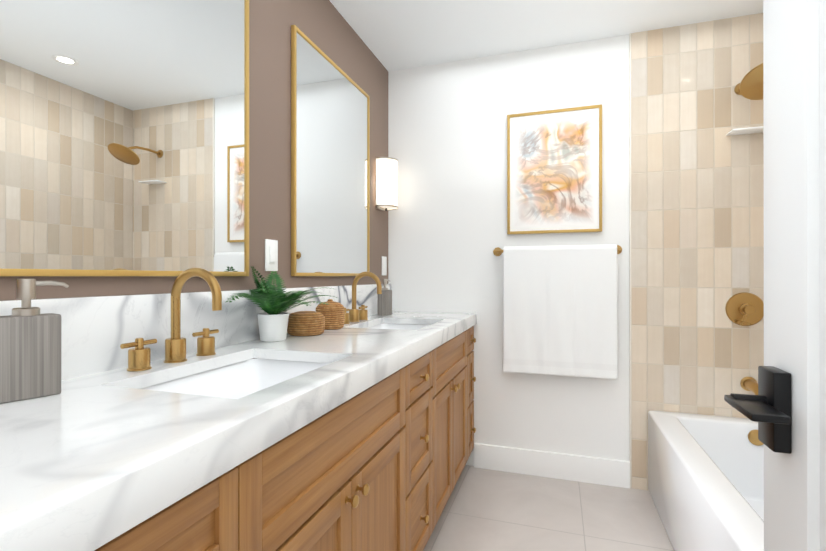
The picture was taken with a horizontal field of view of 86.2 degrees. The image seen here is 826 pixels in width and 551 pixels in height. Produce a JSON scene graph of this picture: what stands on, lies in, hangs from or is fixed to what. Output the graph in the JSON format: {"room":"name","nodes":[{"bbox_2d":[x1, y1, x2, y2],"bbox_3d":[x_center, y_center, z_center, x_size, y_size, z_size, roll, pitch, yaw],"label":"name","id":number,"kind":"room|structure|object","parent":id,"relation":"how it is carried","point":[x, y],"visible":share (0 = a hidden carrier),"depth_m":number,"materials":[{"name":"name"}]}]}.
{"room":"bathroom","nodes":[
{"label":"bathroom","id":0,"kind":"room"},
{"bbox_2d":[0,0,387,358],"bbox_3d":[-0.717,-0.081,1.265,0.100,2.440,3.490,0,0,18],"label":"wall","id":1,"kind":"structure","parent":0,"point":[325,27],"depth_m":1.70,"materials":[{"name":"brown paint"}]},
{"bbox_2d":[0,0,248,275],"bbox_3d":[-0.697,-0.505,1.135,0.017,1.015,0.813,0,0,18],"label":"mirror","id":2,"kind":"object","parent":1,"relation":"attached to","point":[124,137],"visible":1,"depth_m":1.09,"materials":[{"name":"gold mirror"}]},
{"bbox_2d":[265,239,277,270],"bbox_3d":[-0.530,-0.075,1.658,0.009,0.118,0.074,0,0,18],"label":"outlet","id":3,"kind":"object","parent":1,"relation":"attached to","point":[271,255],"visible":1,"depth_m":1.65,"materials":[{"name":"white plastic"}]},
{"bbox_2d":[291,25,369,275],"bbox_3d":[-0.369,-0.504,2.137,0.017,1.015,0.748,0,0,18],"label":"mirror","id":4,"kind":"object","parent":1,"relation":"attached to","point":[330,167],"visible":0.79,"depth_m":2.04,"materials":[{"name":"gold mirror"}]},
{"bbox_2d":[382,256,386,274],"bbox_3d":[-0.177,-0.059,2.735,0.008,0.118,0.074,0,0,18],"label":"electrical outlet","id":5,"kind":"object","parent":1,"relation":"attached to","point":[384,265],"visible":1,"depth_m":2.73,"materials":[{"name":"white plastic"}]},
{"bbox_2d":[376,157,397,210],"bbox_3d":[-0.148,-0.545,2.653,0.115,0.312,0.175,0,0,18],"label":"sconce","id":6,"kind":"object","parent":1,"relation":"attached to","point":[386,183],"visible":1,"depth_m":2.58,"materials":[{"name":"white glass"}]},
{"bbox_2d":[388,35,628,465],"bbox_3d":[0.947,-0.079,2.504,2.290,2.440,0.100,0,0,18],"label":"wall","id":7,"kind":"structure","parent":0,"point":[447,150],"depth_m":2.60,"materials":[{"name":"white paint"}]},
{"bbox_2d":[474,443,629,488],"bbox_3d":[0.765,1.071,2.501,0.839,0.140,0.016,0,0,18],"label":"baseboard","id":8,"kind":"structure","parent":7,"relation":"attached to","point":[597,470],"depth_m":2.48,"materials":[{"name":"white wood"}]},
{"bbox_2d":[507,104,601,234],"bbox_3d":[0.790,-0.584,2.487,0.507,0.690,0.028,0,0,18],"label":"framed artwork","id":9,"kind":"object","parent":7,"relation":"attached to","point":[554,171],"visible":0.98,"depth_m":2.48,"materials":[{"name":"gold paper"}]},
{"bbox_2d":[493,244,621,378],"bbox_3d":[0.789,0.191,2.455,0.692,0.714,0.089,0,0,18],"label":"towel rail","id":10,"kind":"object","parent":7,"relation":"attached to","point":[560,310],"visible":1,"depth_m":2.41,"materials":[{"name":"white fabric"}]},
{"bbox_2d":[629,33,630,487],"bbox_3d":[1.168,-0.080,2.372,0.008,2.440,0.012,0,0,18],"label":"trim","id":11,"kind":"structure","parent":7,"relation":"attached to","point":[630,254],"depth_m":2.37,"materials":[{"name":"white paint"}]},
{"bbox_2d":[631,13,763,490],"bbox_3d":[1.547,-0.080,2.249,0.790,2.440,0.010,0,0,18],"label":"wall tile","id":12,"kind":"structure","parent":7,"relation":"attached to","point":[697,218],"depth_m":2.28,"materials":[{"name":"beige tile"}]},
{"bbox_2d":[725,292,763,325],"bbox_3d":[1.650,0.168,2.176,0.168,0.168,0.063,0,0,18],"label":"shower valve","id":13,"kind":"object","parent":12,"relation":"attached to","point":[744,309],"visible":0.96,"depth_m":2.19,"materials":[{"name":"gold metal"}]},
{"bbox_2d":[726,126,762,135],"bbox_3d":[1.655,-0.710,2.161,0.180,0.008,0.090,0,0,18],"label":"shower shelf","id":14,"kind":"object","parent":12,"relation":"attached to","point":[748,130],"visible":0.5,"depth_m":2.16,"materials":[{"name":"white"}]},
{"bbox_2d":[734,63,762,99],"bbox_3d":[1.585,-0.882,2.028,0.204,0.165,0.387,0,0,18],"label":"shower head","id":15,"kind":"object","parent":12,"relation":"attached to","point":[750,86],"visible":0.44,"depth_m":1.96},
{"bbox_2d":[740,377,757,394],"bbox_3d":[1.648,0.544,2.122,0.072,0.080,0.165,0,0,18],"label":"tub spout","id":16,"kind":"object","parent":12,"relation":"attached to","point":[748,383],"visible":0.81,"depth_m":2.16,"materials":[{"name":"gold metal"}]},
{"bbox_2d":[329,0,762,71],"bbox_3d":[0.371,-1.331,0.910,2.390,0.060,3.490,0,0,18],"label":"ceiling","id":17,"kind":"structure","parent":0,"point":[394,35],"depth_m":2.26,"materials":[{"name":"white paint"}]},
{"bbox_2d":[423,465,673,550],"bbox_3d":[0.381,1.169,0.904,2.370,0.060,3.490,0,0,18],"label":"floor","id":18,"kind":"structure","parent":0,"point":[489,510],"depth_m":2.08,"materials":[{"name":"tile"}]},
{"bbox_2d":[8,320,476,550],"bbox_3d":[-0.323,0.714,1.371,0.578,0.850,2.838,0,0,18],"label":"bathroom vanity","id":19,"kind":"object","parent":18,"relation":"on","point":[355,436],"depth_m":0.97,"materials":[{"name":"brown wood"}]},
{"bbox_2d":[0,312,471,550],"bbox_3d":[-0.344,0.239,1.378,0.534,0.030,2.838,0,0,18],"label":"countertop","id":20,"kind":"structure","parent":19,"relation":"on","point":[64,454],"depth_m":0.69,"materials":[{"name":"white stone"}]},
{"bbox_2d":[0,279,68,403],"bbox_3d":[-0.705,0.115,0.817,0.050,0.217,0.111,0,0,38],"label":"soap dispenser","id":21,"kind":"object","parent":20,"relation":"on","point":[30,352],"visible":1,"depth_m":0.80,"materials":[{"name":"grey ceramic"}]},
{"bbox_2d":[120,268,221,371],"bbox_3d":[-0.564,0.102,1.133,0.172,0.244,0.298,0,0,18],"label":"faucet","id":22,"kind":"object","parent":20,"relation":"on","point":[139,356],"visible":1,"depth_m":1.13,"materials":[{"name":"gold metal"}]},
{"bbox_2d":[132,352,339,395],"bbox_3d":[-0.404,0.324,1.078,0.364,0.165,0.504,0,0,18],"label":"sink","id":23,"kind":"object","parent":20,"relation":"in","point":[239,375],"depth_m":1.28,"materials":[{"name":"white ceramic"}]},
{"bbox_2d":[226,267,336,341],"bbox_3d":[-0.412,0.096,1.498,0.281,0.255,0.437,0,0,18],"label":"fern plant","id":24,"kind":"object","parent":20,"relation":"on","point":[272,300],"visible":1,"depth_m":1.49,"materials":[{"name":"green plant"}]},
{"bbox_2d":[287,311,324,335],"bbox_3d":[-0.409,0.180,1.685,0.143,0.088,0.143,0,0,18],"label":"basket","id":25,"kind":"object","parent":20,"relation":"on","point":[306,323],"visible":0.94,"depth_m":1.63,"materials":[{"name":"brown wicker"}]},
{"bbox_2d":[316,299,344,329],"bbox_3d":[-0.351,0.163,1.873,0.122,0.123,0.122,0,0,18],"label":"basket","id":26,"kind":"object","parent":20,"relation":"on","point":[332,311],"visible":0.9,"depth_m":1.82,"materials":[{"name":"brown wicker"}]},
{"bbox_2d":[344,272,381,323],"bbox_3d":[-0.233,0.103,2.143,0.172,0.244,0.298,0,0,18],"label":"faucet","id":27,"kind":"object","parent":20,"relation":"on","point":[354,314],"visible":0.9,"depth_m":2.14,"materials":[{"name":"gold metal"}]},
{"bbox_2d":[378,279,391,315],"bbox_3d":[-0.156,0.122,2.516,0.048,0.206,0.105,0,0,26],"label":"soap dispenser","id":28,"kind":"object","parent":20,"relation":"on","point":[385,303],"visible":0.98,"depth_m":2.48,"materials":[{"name":"grey ceramic"}]},
{"bbox_2d":[360,320,435,327],"bbox_3d":[-0.072,0.326,2.090,0.364,0.165,0.504,0,0,18],"label":"sink","id":29,"kind":"object","parent":20,"relation":"in","point":[379,323],"depth_m":2.33,"materials":[{"name":"white ceramic"}]},
{"bbox_2d":[648,410,763,550],"bbox_3d":[1.341,0.923,1.514,0.700,0.431,1.508,0,0,18],"label":"bathtub","id":30,"kind":"object","parent":18,"relation":"on","point":[706,481],"visible":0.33,"depth_m":1.86,"materials":[{"name":"white ceramic"}]},
{"bbox_3d":[0.339,-0.083,-0.243,0.153,2.440,0.111,0,0,18],"label":"wall","id":31,"kind":"structure","parent":0,"visible":0},
{"bbox_2d":[763,0,825,550],"bbox_3d":[0.388,0.109,0.230,0.044,2.033,0.810,0,0,18],"label":"door","id":32,"kind":"structure","parent":31,"relation":"in","point":[794,89],"depth_m":0.53,"materials":[{"name":"white"}]},
{"bbox_2d":[724,366,790,453],"bbox_3d":[0.436,0.170,0.548,0.061,0.100,0.101,0,0,18],"label":"door handle","id":33,"kind":"object","parent":32,"relation":"attached to","point":[767,408],"depth_m":0.55,"materials":[{"name":"black metal"}]}
]}

